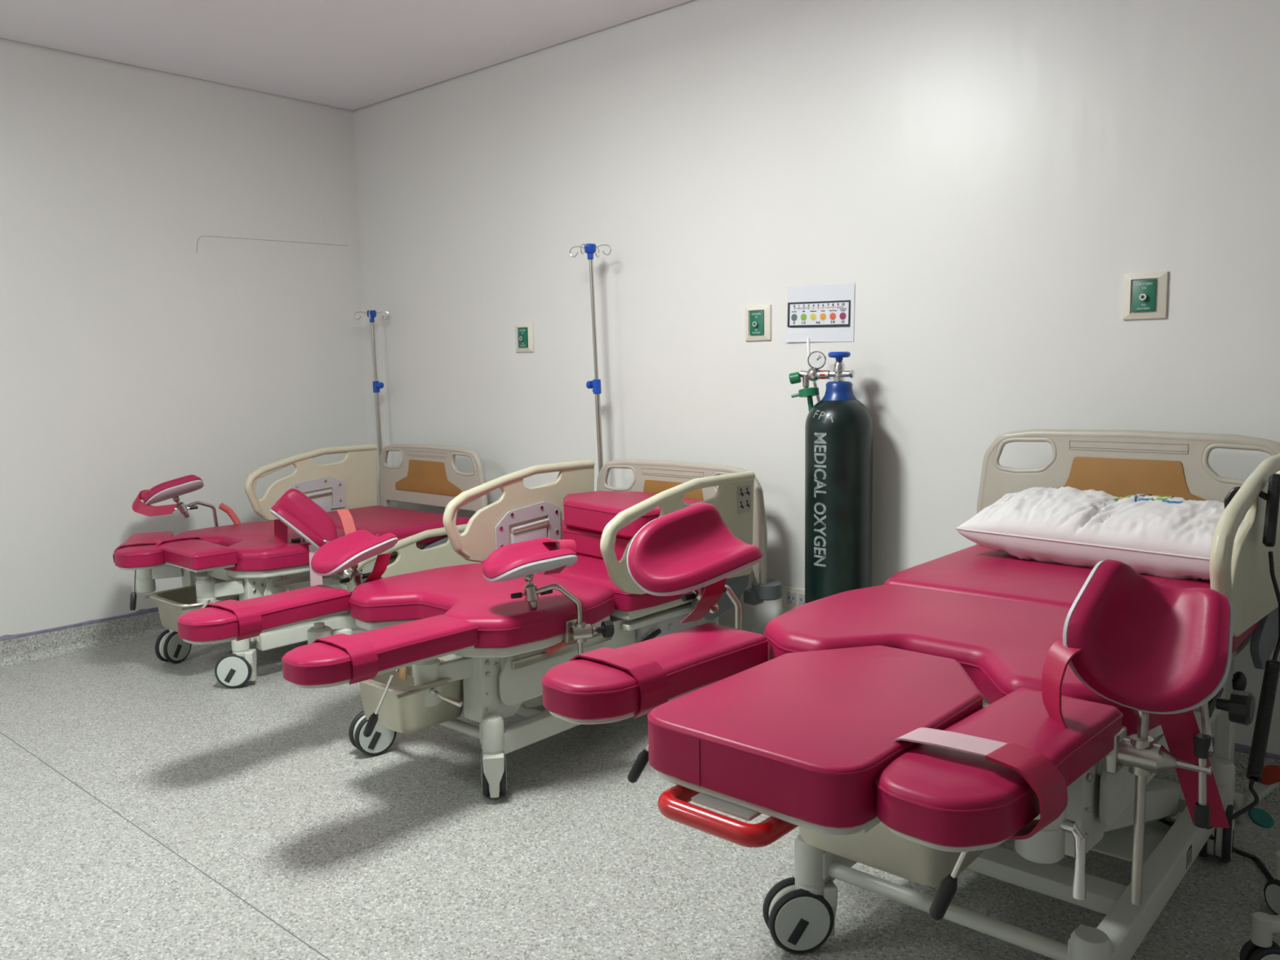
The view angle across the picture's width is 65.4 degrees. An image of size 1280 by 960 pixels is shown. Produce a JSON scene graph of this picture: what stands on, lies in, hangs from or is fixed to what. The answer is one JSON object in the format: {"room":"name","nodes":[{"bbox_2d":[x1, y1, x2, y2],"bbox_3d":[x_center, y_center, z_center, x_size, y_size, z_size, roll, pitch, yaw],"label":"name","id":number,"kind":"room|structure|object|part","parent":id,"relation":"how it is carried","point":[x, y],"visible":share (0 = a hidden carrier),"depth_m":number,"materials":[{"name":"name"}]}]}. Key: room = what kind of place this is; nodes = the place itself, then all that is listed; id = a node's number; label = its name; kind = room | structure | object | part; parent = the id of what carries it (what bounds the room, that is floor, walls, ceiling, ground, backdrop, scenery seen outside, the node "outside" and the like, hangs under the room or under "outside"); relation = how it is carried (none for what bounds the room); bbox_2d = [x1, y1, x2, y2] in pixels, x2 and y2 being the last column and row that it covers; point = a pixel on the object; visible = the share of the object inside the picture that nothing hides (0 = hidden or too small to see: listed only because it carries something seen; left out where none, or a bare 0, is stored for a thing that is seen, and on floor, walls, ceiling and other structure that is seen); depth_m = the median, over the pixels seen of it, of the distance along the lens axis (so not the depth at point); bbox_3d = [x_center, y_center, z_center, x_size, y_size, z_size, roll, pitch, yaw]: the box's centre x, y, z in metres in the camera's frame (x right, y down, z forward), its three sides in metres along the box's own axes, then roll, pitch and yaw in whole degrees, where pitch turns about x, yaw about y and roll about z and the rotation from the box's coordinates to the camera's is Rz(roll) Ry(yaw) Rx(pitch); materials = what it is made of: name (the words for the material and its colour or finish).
{"room":"hospital room","nodes":[
{"label":"hospital room","id":0,"kind":"room"},
{"bbox_2d":[0,37,368,636],"bbox_3d":[-3.521,-0.518,3.839,0.120,2.900,5.840,5,9,41],"label":"wall","id":1,"kind":"structure","parent":0,"point":[134,359],"depth_m":4.95,"materials":[{"name":"white paint"}]},
{"bbox_2d":[0,607,158,640],"bbox_3d":[-3.458,0.798,3.938,0.006,0.030,5.580,5,9,41],"label":"trim","id":2,"kind":"structure","parent":1,"relation":"attached to","point":[6,637],"depth_m":4.80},
{"bbox_2d":[0,611,168,668],"bbox_3d":[-3.434,0.869,3.939,0.050,0.120,5.600,5,9,41],"label":"baseboard","id":3,"kind":"structure","parent":1,"relation":"attached to","point":[40,646],"depth_m":4.79,"materials":[{"name":"plastic"}]},
{"bbox_2d":[196,235,347,253],"bbox_3d":[-1.983,-1.261,5.436,0.004,0.108,0.887,5,9,41],"label":"trim","id":4,"kind":"structure","parent":1,"relation":"attached to","point":[201,236],"depth_m":5.37,"materials":[{"name":"grey plastic"}]},
{"bbox_2d":[0,0,692,110],"bbox_3d":[-0.721,-1.707,1.208,7.640,0.160,5.840,5,9,41],"label":"ceiling","id":5,"kind":"structure","parent":0,"point":[350,55],"depth_m":4.42,"materials":[{"name":"paint"}]},
{"bbox_2d":[103,0,181,13],"bbox_3d":[-1.940,-1.869,3.649,0.600,0.028,0.600,5,9,41],"label":"ceiling light","id":6,"kind":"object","parent":5,"relation":"attached to","point":[157,6],"depth_m":3.96,"materials":[{"name":"paint"}]},
{"bbox_2d":[0,615,1279,959],"bbox_3d":[-0.672,1.204,1.536,7.600,0.100,5.800,5,9,41],"label":"floor","id":7,"kind":"structure","parent":0,"point":[261,785],"depth_m":2.70,"materials":[{"name":"plastic"}]},
{"bbox_2d":[0,731,329,959],"bbox_3d":[-0.314,1.107,1.898,7.350,0.002,0.003,5,9,41],"label":"trim","id":8,"kind":"structure","parent":7,"relation":"attached to","point":[0,731],"depth_m":2.71,"materials":[{"name":"grey plastic"}]},
{"bbox_2d":[112,443,488,688],"bbox_3d":[-1.605,0.340,4.768,1.211,0.921,1.686,5,9,41],"label":"bed","id":9,"kind":"object","parent":7,"relation":"on","point":[315,505],"visible":0.79,"depth_m":4.64,"materials":[{"name":"pink leather"}]},
{"bbox_3d":[-2.118,0.425,4.176,0.009,0.107,0.040,-1,6,-2],"label":"lever","id":10,"kind":"part","parent":9,"relation":"part of","materials":[{"name":"silver metal"}]},
{"bbox_3d":[-2.186,0.343,4.415,0.181,0.013,0.537,-3,7,-20],"label":"support plate","id":11,"kind":"part","parent":9,"relation":"part of","materials":[{"name":"white ceramic"}]},
{"bbox_3d":[-2.293,0.444,4.618,0.080,0.153,0.080,5,9,41],"label":"leg rest post","id":12,"kind":"part","parent":9,"relation":"part of","materials":[{"name":"white ceramic"}]},
{"bbox_3d":[-2.194,0.423,4.626,0.145,0.069,0.037,-1,6,-4],"label":"arm","id":13,"kind":"part","parent":9,"relation":"part of","materials":[{"name":"white metal"}]},
{"bbox_2d":[150,585,239,631],"bbox_3d":[-1.927,0.572,4.364,0.386,0.153,0.316,5,9,41],"label":"basin","id":14,"kind":"object","parent":9,"relation":"hanging from","point":[170,602],"visible":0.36,"depth_m":4.32,"materials":[{"name":"beige plastic"}]},
{"bbox_3d":[-1.936,0.346,4.286,0.530,0.013,0.185,5,9,41],"label":"support plate","id":15,"kind":"part","parent":9,"relation":"part of","materials":[{"name":"white plastic"}]},
{"bbox_3d":[-2.147,0.249,4.885,0.022,0.297,0.191,4,8,38],"label":"crutch rod","id":16,"kind":"part","parent":9,"relation":"part of","materials":[{"name":"silver metal"}]},
{"bbox_3d":[-1.834,0.482,4.218,0.080,0.153,0.080,5,9,41],"label":"leg rest post","id":17,"kind":"part","parent":9,"relation":"part of","materials":[{"name":"white ceramic"}]},
{"bbox_3d":[-1.776,0.526,4.165,0.136,0.044,0.026,3,8,32],"label":"clamp handle","id":18,"kind":"part","parent":9,"relation":"part of","materials":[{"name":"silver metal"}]},
{"bbox_3d":[-1.749,0.459,4.238,0.126,0.069,0.044,-3,7,-14],"label":"arm","id":19,"kind":"part","parent":9,"relation":"part of","materials":[{"name":"white metal"}]},
{"bbox_3d":[-1.732,0.292,4.606,0.858,0.090,0.628,5,9,41],"label":"seat","id":20,"kind":"part","parent":9,"relation":"part of","materials":[{"name":"leather"}]},
{"bbox_3d":[-1.730,0.354,4.614,0.826,0.033,0.596,5,9,41],"label":"seat frame","id":21,"kind":"part","parent":9,"relation":"part of","materials":[{"name":"white metal"}]},
{"bbox_3d":[-1.263,0.640,4.658,0.054,0.070,1.100,5,9,41],"label":"rail","id":22,"kind":"part","parent":9,"relation":"part of","materials":[{"name":"white ceramic"}]},
{"bbox_3d":[-1.715,0.036,5.267,0.022,0.395,0.770,5,9,41],"label":"rail","id":23,"kind":"part","parent":9,"relation":"part of","materials":[{"name":"beige plastic"}]},
{"bbox_3d":[-1.717,0.076,5.242,0.007,0.175,0.360,5,9,41],"label":"mounting plate","id":24,"kind":"part","parent":9,"relation":"part of","materials":[{"name":"grey metal"}]},
{"bbox_3d":[-1.421,0.426,4.408,0.012,0.027,0.440,5,9,41],"label":"accessory rail","id":25,"kind":"part","parent":9,"relation":"part of","materials":[{"name":"silver metal"}]},
{"bbox_3d":[-1.373,0.359,4.352,0.161,0.214,0.058,-1,6,-1],"label":"crutch rod","id":26,"kind":"part","parent":9,"relation":"part of","materials":[{"name":"silver metal"}]},
{"bbox_2d":[353,310,390,466],"bbox_3d":[-1.503,-0.343,5.684,0.144,1.232,0.144,4,8,38],"label":"pole","id":27,"kind":"object","parent":9,"relation":"attached to","point":[371,314],"visible":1,"depth_m":5.64,"materials":[{"name":"silver metal"}]},
{"bbox_3d":[-1.474,-0.536,5.638,0.042,0.035,0.035,5,9,41],"label":"knob","id":28,"kind":"part","parent":27,"relation":"part of","materials":[{"name":"blue plastic"}]},
{"bbox_3d":[-1.030,0.361,4.859,0.036,0.022,0.600,5,9,41],"label":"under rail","id":29,"kind":"part","parent":9,"relation":"part of","materials":[{"name":"beige plastic"}]},
{"bbox_3d":[-1.330,0.296,5.066,0.780,0.033,0.535,5,9,41],"label":"frame","id":30,"kind":"part","parent":9,"relation":"part of","materials":[{"name":"beige plastic"}]},
{"bbox_3d":[-1.052,0.448,4.733,0.022,0.395,0.770,5,9,41],"label":"rail","id":31,"kind":"part","parent":9,"relation":"part of","materials":[{"name":"beige plastic"}]},
{"bbox_3d":[-1.114,0.067,5.291,0.910,0.503,0.030,5,9,41],"label":"headboard","id":32,"kind":"part","parent":9,"relation":"part of","materials":[{"name":"grey plastic"}]},
{"bbox_2d":[176,458,782,797],"bbox_3d":[-0.468,0.460,3.561,1.180,0.916,2.027,5,9,41],"label":"bed","id":33,"kind":"object","parent":7,"relation":"on","point":[532,604],"visible":0.83,"depth_m":3.28,"materials":[{"name":"pink leather"}]},
{"bbox_3d":[-1.228,0.471,3.279,0.192,0.013,0.532,5,9,41],"label":"support plate","id":34,"kind":"part","parent":33,"relation":"part of","materials":[{"name":"white plastic"}]},
{"bbox_3d":[-1.095,0.565,3.412,0.080,0.153,0.080,5,9,41],"label":"leg rest post","id":35,"kind":"part","parent":33,"relation":"part of","materials":[{"name":"white metal"}]},
{"bbox_3d":[-0.992,0.544,3.422,0.217,0.070,0.053,1,7,16],"label":"arm","id":36,"kind":"part","parent":33,"relation":"part of","materials":[{"name":"white metal"}]},
{"bbox_3d":[-0.733,0.513,2.828,0.185,0.013,0.535,5,9,41],"label":"support plate","id":37,"kind":"part","parent":33,"relation":"part of","materials":[{"name":"leather"}]},
{"bbox_3d":[-0.702,0.592,2.722,0.075,0.128,0.009,2,7,26],"label":"lever","id":38,"kind":"part","parent":33,"relation":"part of","materials":[{"name":"silver metal"}]},
{"bbox_2d":[359,656,463,733],"bbox_3d":[-0.708,0.670,3.111,0.316,0.158,0.316,5,9,41],"label":"basin","id":39,"kind":"object","parent":33,"relation":"hanging from","point":[408,714],"visible":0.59,"depth_m":3.01,"materials":[{"name":"beige plastic"}]},
{"bbox_3d":[-0.644,0.602,3.018,0.080,0.153,0.080,5,9,41],"label":"leg rest post","id":40,"kind":"part","parent":33,"relation":"part of","materials":[{"name":"white metal"}]},
{"bbox_3d":[-0.585,0.646,2.966,0.136,0.044,0.026,3,8,32],"label":"clamp handle","id":41,"kind":"part","parent":33,"relation":"part of","materials":[{"name":"silver metal"}]},
{"bbox_3d":[-0.568,0.579,3.048,0.116,0.069,0.050,-4,7,-22],"label":"arm","id":42,"kind":"part","parent":33,"relation":"part of","materials":[{"name":"white ceramic"}]},
{"bbox_3d":[-0.555,0.412,3.406,0.858,0.090,0.628,5,9,41],"label":"seat","id":43,"kind":"part","parent":33,"relation":"part of","materials":[{"name":"leather"}]},
{"bbox_3d":[-0.554,0.474,3.413,0.826,0.033,0.596,5,9,41],"label":"seat frame","id":44,"kind":"part","parent":33,"relation":"part of","materials":[{"name":"leather"}]},
{"bbox_3d":[-0.477,0.148,4.135,0.022,0.395,0.826,5,9,41],"label":"rail","id":45,"kind":"part","parent":33,"relation":"part of","materials":[{"name":"beige plastic"}]},
{"bbox_3d":[-0.461,0.185,4.131,0.007,0.175,0.360,5,9,41],"label":"mounting plate","id":46,"kind":"part","parent":33,"relation":"part of","materials":[{"name":"grey"}]},
{"bbox_3d":[-0.166,0.705,3.475,0.050,0.134,0.693,5,9,41],"label":"lift arm","id":47,"kind":"part","parent":33,"relation":"part of","materials":[{"name":"white metal"}]},
{"bbox_3d":[-0.086,0.756,3.457,0.054,0.070,1.100,5,9,41],"label":"rail","id":48,"kind":"part","parent":33,"relation":"part of","materials":[{"name":"white ceramic"}]},
{"bbox_3d":[-0.256,0.482,3.102,0.164,0.329,0.040,-2,7,-11],"label":"crutch rod","id":49,"kind":"part","parent":33,"relation":"part of","materials":[{"name":"silver metal"}]},
{"bbox_3d":[-0.245,0.547,3.208,0.012,0.027,0.440,5,9,41],"label":"accessory rail","id":50,"kind":"part","parent":33,"relation":"part of","materials":[{"name":"silver metal"}]},
{"bbox_2d":[569,243,611,474],"bbox_3d":[-0.208,-0.329,4.479,0.144,1.432,0.144,-4,7,-24],"label":"pole","id":51,"kind":"object","parent":33,"relation":"on","point":[589,248],"visible":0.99,"depth_m":4.45,"materials":[{"name":"silver metal"}]},
{"bbox_3d":[-0.218,-0.429,4.486,0.042,0.035,0.035,5,9,41],"label":"knob","id":52,"kind":"part","parent":51,"relation":"part of","materials":[{"name":"blue plastic"}]},
{"bbox_2d":[560,520,631,561],"bbox_3d":[-0.056,0.228,4.027,0.415,0.108,0.635,-7,9,-42],"label":"cushion","id":53,"kind":"object","parent":33,"relation":"on","point":[588,542],"visible":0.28,"depth_m":3.88,"materials":[{"name":"pink leather"}]},
{"bbox_2d":[563,490,703,538],"bbox_3d":[-0.052,0.125,3.977,0.415,0.108,0.635,-6,8,-38],"label":"cushion","id":54,"kind":"object","parent":53,"relation":"on","point":[592,511],"visible":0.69,"depth_m":3.85,"materials":[{"name":"pink leather"}]},
{"bbox_3d":[-0.112,0.473,3.157,0.050,0.053,0.054,-4,7,-22],"label":"knob","id":55,"kind":"part","parent":33,"relation":"part of","materials":[{"name":"black plastic"}]},
{"bbox_3d":[0.030,0.558,3.503,0.018,0.047,0.124,5,9,41],"label":"release lever","id":56,"kind":"part","parent":33,"relation":"part of","materials":[{"name":"black plastic"}]},
{"bbox_3d":[-0.111,0.410,3.914,0.780,0.033,0.665,5,9,41],"label":"frame","id":57,"kind":"part","parent":33,"relation":"part of","materials":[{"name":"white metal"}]},
{"bbox_3d":[0.146,0.482,3.659,0.036,0.022,0.600,5,9,41],"label":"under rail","id":58,"kind":"part","parent":33,"relation":"part of","materials":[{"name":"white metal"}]},
{"bbox_3d":[0.157,0.205,3.536,0.022,0.395,0.844,5,9,41],"label":"rail","id":59,"kind":"part","parent":33,"relation":"part of","materials":[{"name":"beige plastic"}]},
{"bbox_3d":[0.148,0.175,4.188,0.910,0.503,0.030,5,9,41],"label":"headboard","id":60,"kind":"part","parent":33,"relation":"part of","materials":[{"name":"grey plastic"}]},
{"bbox_2d":[804,351,872,604],"bbox_3d":[0.735,0.206,3.698,0.244,1.352,0.245,5,9,41],"label":"cylinder","id":61,"kind":"object","parent":7,"relation":"on","point":[838,428],"visible":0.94,"depth_m":3.59,"materials":[{"name":"green paint"}]},
{"bbox_2d":[788,337,831,411],"bbox_3d":[0.631,-0.349,3.709,0.152,0.358,0.127,-1,6,3],"label":"oxygen regulator","id":62,"kind":"object","parent":61,"relation":"attached to","point":[816,360],"visible":0.94,"depth_m":3.67,"materials":[{"name":"silver metal"}]},
{"bbox_3d":[0.579,-0.380,3.719,0.044,0.046,0.042,1,7,17],"label":"control knob","id":63,"kind":"part","parent":62,"relation":"part of","materials":[{"name":"green plastic"}]},
{"bbox_2d":[541,429,1279,959],"bbox_3d":[0.789,0.485,2.344,1.256,1.096,2.142,5,9,41],"label":"bed","id":64,"kind":"object","parent":7,"relation":"on","point":[976,697],"visible":0.98,"depth_m":1.88,"materials":[{"name":"leather"}]},
{"bbox_3d":[0.035,0.434,2.111,0.523,0.013,0.181,-7,9,-44],"label":"support plate","id":65,"kind":"part","parent":64,"relation":"part of","materials":[{"name":"leather"}]},
{"bbox_3d":[0.157,0.510,1.593,0.115,0.007,0.100,5,9,41],"label":"handle plate","id":66,"kind":"part","parent":64,"relation":"part of","materials":[{"name":"white ceramic"}]},
{"bbox_3d":[0.143,0.522,1.586,0.219,0.034,0.152,5,9,41],"label":"pull handle","id":67,"kind":"part","parent":64,"relation":"part of","materials":[{"name":"red plastic"}]},
{"bbox_3d":[0.204,0.394,2.461,0.017,0.273,0.148,5,9,41],"label":"crutch rod","id":68,"kind":"part","parent":64,"relation":"part of","materials":[{"name":"silver metal"}]},
{"bbox_3d":[0.352,0.488,1.780,0.390,0.053,0.602,5,9,41],"label":"support plate","id":69,"kind":"part","parent":64,"relation":"part of","materials":[{"name":"white ceramic"}]},
{"bbox_3d":[0.755,0.832,2.661,0.054,0.070,1.100,5,9,41],"label":"rail","id":70,"kind":"part","parent":64,"relation":"part of","materials":[{"name":"white metal"}]},
{"bbox_2d":[798,821,986,886],"bbox_3d":[0.499,0.618,1.921,0.386,0.168,0.356,5,9,41],"label":"basin","id":71,"kind":"object","parent":64,"relation":"hanging from","point":[879,848],"visible":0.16,"depth_m":1.78,"materials":[{"name":"beige plastic"}]},
{"bbox_3d":[0.571,0.477,1.583,0.192,0.013,0.536,5,9,41],"label":"support plate","id":72,"kind":"part","parent":64,"relation":"part of","materials":[{"name":"white plastic"}]},
{"bbox_3d":[0.493,0.554,1.503,0.054,0.127,0.009,3,8,32],"label":"lever","id":73,"kind":"part","parent":64,"relation":"part of","materials":[{"name":"silver metal"}]},
{"bbox_3d":[0.735,0.366,2.198,0.858,0.090,0.628,5,9,41],"label":"seat","id":74,"kind":"part","parent":64,"relation":"part of","materials":[{"name":"leather"}]},
{"bbox_3d":[0.685,0.567,1.703,0.080,0.153,0.080,5,9,41],"label":"leg rest post","id":75,"kind":"part","parent":64,"relation":"part of","materials":[{"name":"white plastic"}]},
{"bbox_3d":[0.736,0.428,2.205,0.826,0.033,0.596,5,9,41],"label":"seat frame","id":76,"kind":"part","parent":64,"relation":"part of","materials":[{"name":"white leather"}]},
{"bbox_3d":[0.715,0.633,1.680,0.075,0.125,0.027,5,9,41],"label":"clamp handle","id":77,"kind":"part","parent":64,"relation":"part of","materials":[{"name":"silver metal"}]},
{"bbox_2d":[955,486,1245,580],"bbox_3d":[1.356,0.144,2.826,0.805,0.211,0.361,5,9,43],"label":"pillow","id":78,"kind":"object","parent":64,"relation":"on","point":[1171,537],"visible":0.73,"depth_m":2.74,"materials":[{"name":"white fabric"}]},
{"bbox_3d":[1.467,0.104,3.011,0.910,0.503,0.030,5,9,41],"label":"headboard","id":79,"kind":"part","parent":64,"relation":"part of","materials":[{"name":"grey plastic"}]},
{"bbox_3d":[1.063,0.853,2.558,0.540,0.006,0.290,5,9,41],"label":"floor plate","id":80,"kind":"part","parent":64,"relation":"part of","materials":[{"name":"white ceramic"}]},
{"bbox_3d":[0.850,0.535,1.700,0.017,0.381,0.039,0,7,10],"label":"crutch rod","id":81,"kind":"part","parent":64,"relation":"part of","materials":[{"name":"silver metal"}]},
{"bbox_3d":[1.127,0.740,2.279,0.050,0.284,0.699,5,9,41],"label":"lift arm","id":82,"kind":"part","parent":64,"relation":"part of","materials":[{"name":"white ceramic"}]},
{"bbox_3d":[1.045,0.500,2.000,0.012,0.027,0.440,5,9,41],"label":"accessory rail","id":83,"kind":"part","parent":64,"relation":"part of","materials":[{"name":"silver metal"}]},
{"bbox_3d":[1.206,0.869,2.266,0.054,0.070,1.100,5,9,41],"label":"rail","id":84,"kind":"part","parent":64,"relation":"part of","materials":[{"name":"white metal"}]},
{"bbox_3d":[0.916,0.449,1.640,0.056,0.174,0.057,5,9,41],"label":"tee handle","id":85,"kind":"part","parent":64,"relation":"part of","materials":[{"name":"silver metal"}]},
{"bbox_3d":[1.320,0.511,2.295,0.018,0.047,0.124,5,9,41],"label":"release lever","id":86,"kind":"part","parent":64,"relation":"part of","materials":[{"name":"black plastic"}]},
{"bbox_3d":[1.553,0.654,2.643,0.040,0.270,0.050,5,9,41],"label":"post","id":87,"kind":"part","parent":64,"relation":"part of","materials":[{"name":"white ceramic"}]},
{"bbox_3d":[0.965,0.367,1.617,0.050,0.053,0.053,5,9,41],"label":"knob","id":88,"kind":"part","parent":64,"relation":"part of","materials":[{"name":"black plastic"}]},
{"bbox_3d":[1.436,0.435,2.450,0.036,0.022,0.600,5,9,41],"label":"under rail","id":89,"kind":"part","parent":64,"relation":"part of","materials":[{"name":"white metal"}]},
{"bbox_2d":[1206,473,1279,829],"bbox_3d":[1.326,0.371,2.198,0.127,0.761,0.256,5,9,41],"label":"remote","id":90,"kind":"object","parent":64,"relation":"hanging from","point":[1270,678],"visible":0.95,"depth_m":2.19,"materials":[{"name":"black plastic"}]},
{"bbox_3d":[1.371,0.526,2.190,0.030,0.235,0.186,5,9,41],"label":"coiled cord","id":91,"kind":"part","parent":90,"relation":"part of","materials":[{"name":"black plastic"}]},
{"bbox_3d":[1.417,0.285,2.221,0.057,0.258,0.014,-3,7,-21],"label":"straight cord","id":92,"kind":"part","parent":90,"relation":"part of","materials":[{"name":"black plastic"}]},
{"bbox_3d":[1.454,0.158,2.335,0.022,0.395,0.874,5,9,41],"label":"rail","id":93,"kind":"part","parent":64,"relation":"part of","materials":[{"name":"beige plastic"}]},
{"bbox_3d":[1.603,0.854,2.683,0.192,0.142,0.056,3,8,32],"label":"pedal arm","id":94,"kind":"part","parent":64,"relation":"part of","materials":[{"name":"white metal"}]},
{"bbox_2d":[1157,817,1274,880],"bbox_3d":[1.500,0.863,2.426,0.890,0.304,0.387,2,7,24],"label":"power cable","id":95,"kind":"object","parent":7,"relation":"on","point":[1256,860],"visible":0.41,"depth_m":2.56,"materials":[{"name":"black plastic"}]},
{"bbox_2d":[1239,850,1279,959],"bbox_3d":[1.600,0.583,2.019,0.591,0.950,0.614,5,9,41],"label":"stand","id":96,"kind":"object","parent":7,"relation":"on","point":[1261,946],"visible":1,"depth_m":2.08,"materials":[{"name":"white metal"}]},
{"bbox_3d":[1.437,0.936,2.079,0.304,0.070,0.038,-1,6,4],"label":"leg","id":97,"kind":"part","parent":96,"relation":"part of","materials":[{"name":"white metal"}]},
{"bbox_3d":[1.550,0.919,2.216,0.037,0.070,0.304,-3,7,-15],"label":"leg","id":98,"kind":"part","parent":96,"relation":"part of","materials":[{"name":"white metal"}]},
{"bbox_2d":[353,0,1279,755],"bbox_3d":[1.190,-0.559,3.500,7.400,2.900,0.120,5,9,41],"label":"wall","id":99,"kind":"structure","parent":0,"point":[987,178],"depth_m":3.73,"materials":[{"name":"white paint"}]},
{"bbox_2d":[515,322,534,352],"bbox_3d":[-0.581,-0.706,4.949,0.130,0.142,0.031,5,9,41],"label":"outlet","id":100,"kind":"object","parent":99,"relation":"attached to","point":[524,332],"visible":1,"depth_m":4.94,"materials":[{"name":"beige plastic"}]},
{"bbox_3d":[-0.580,-0.707,4.950,0.066,0.096,0.008,5,9,41],"label":"label panel","id":101,"kind":"part","parent":100,"relation":"part of","materials":[{"name":"teal plastic"}]},
{"bbox_2d":[745,304,771,341],"bbox_3d":[0.471,-0.634,4.026,0.124,0.142,0.031,5,9,41],"label":"outlet","id":102,"kind":"object","parent":99,"relation":"attached to","point":[757,317],"visible":1,"depth_m":4.02,"materials":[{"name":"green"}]},
{"bbox_3d":[0.472,-0.634,4.027,0.066,0.096,0.008,5,9,41],"label":"label panel","id":103,"kind":"part","parent":102,"relation":"part of","materials":[{"name":"teal plastic"}]},
{"bbox_2d":[782,586,804,608],"bbox_3d":[0.639,0.482,4.033,0.150,0.090,0.011,5,9,41],"label":"power socket","id":104,"kind":"object","parent":99,"relation":"attached to","point":[792,597],"visible":0.61,"depth_m":4.04,"materials":[{"name":"beige plastic"}]},
{"bbox_2d":[785,283,854,342],"bbox_3d":[0.691,-0.641,3.842,0.297,0.215,0.009,6,10,41],"label":"poster","id":105,"kind":"object","parent":99,"relation":"attached to","point":[824,313],"visible":1,"depth_m":3.84,"materials":[{"name":"white paper"}]},
{"bbox_3d":[0.688,-0.639,3.848,0.278,0.099,0.001,6,10,41],"label":"printed panel","id":106,"kind":"part","parent":105,"relation":"part of","materials":[{"name":"grey paper"}]},
{"bbox_2d":[634,639,1279,804],"bbox_3d":[1.158,0.830,3.592,7.400,0.120,0.050,5,9,41],"label":"baseboard","id":107,"kind":"structure","parent":99,"relation":"attached to","point":[1241,760],"depth_m":3.02,"materials":[{"name":"plastic"}]},
{"bbox_2d":[1122,271,1168,319],"bbox_3d":[1.555,-0.568,3.075,0.126,0.142,0.031,5,9,41],"label":"outlet","id":108,"kind":"object","parent":99,"relation":"attached to","point":[1145,295],"visible":1,"depth_m":3.07,"materials":[{"name":"beige"}]},
{"bbox_3d":[1.556,-0.568,3.076,0.066,0.096,0.008,5,9,41],"label":"label panel","id":109,"kind":"part","parent":108,"relation":"part of","materials":[{"name":"teal plastic"}]},
{"bbox_2d":[1211,737,1279,759],"bbox_3d":[1.163,0.757,3.607,7.380,0.030,0.006,5,9,41],"label":"trim","id":110,"kind":"structure","parent":99,"relation":"attached to","point":[1237,747],"depth_m":3.02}
]}

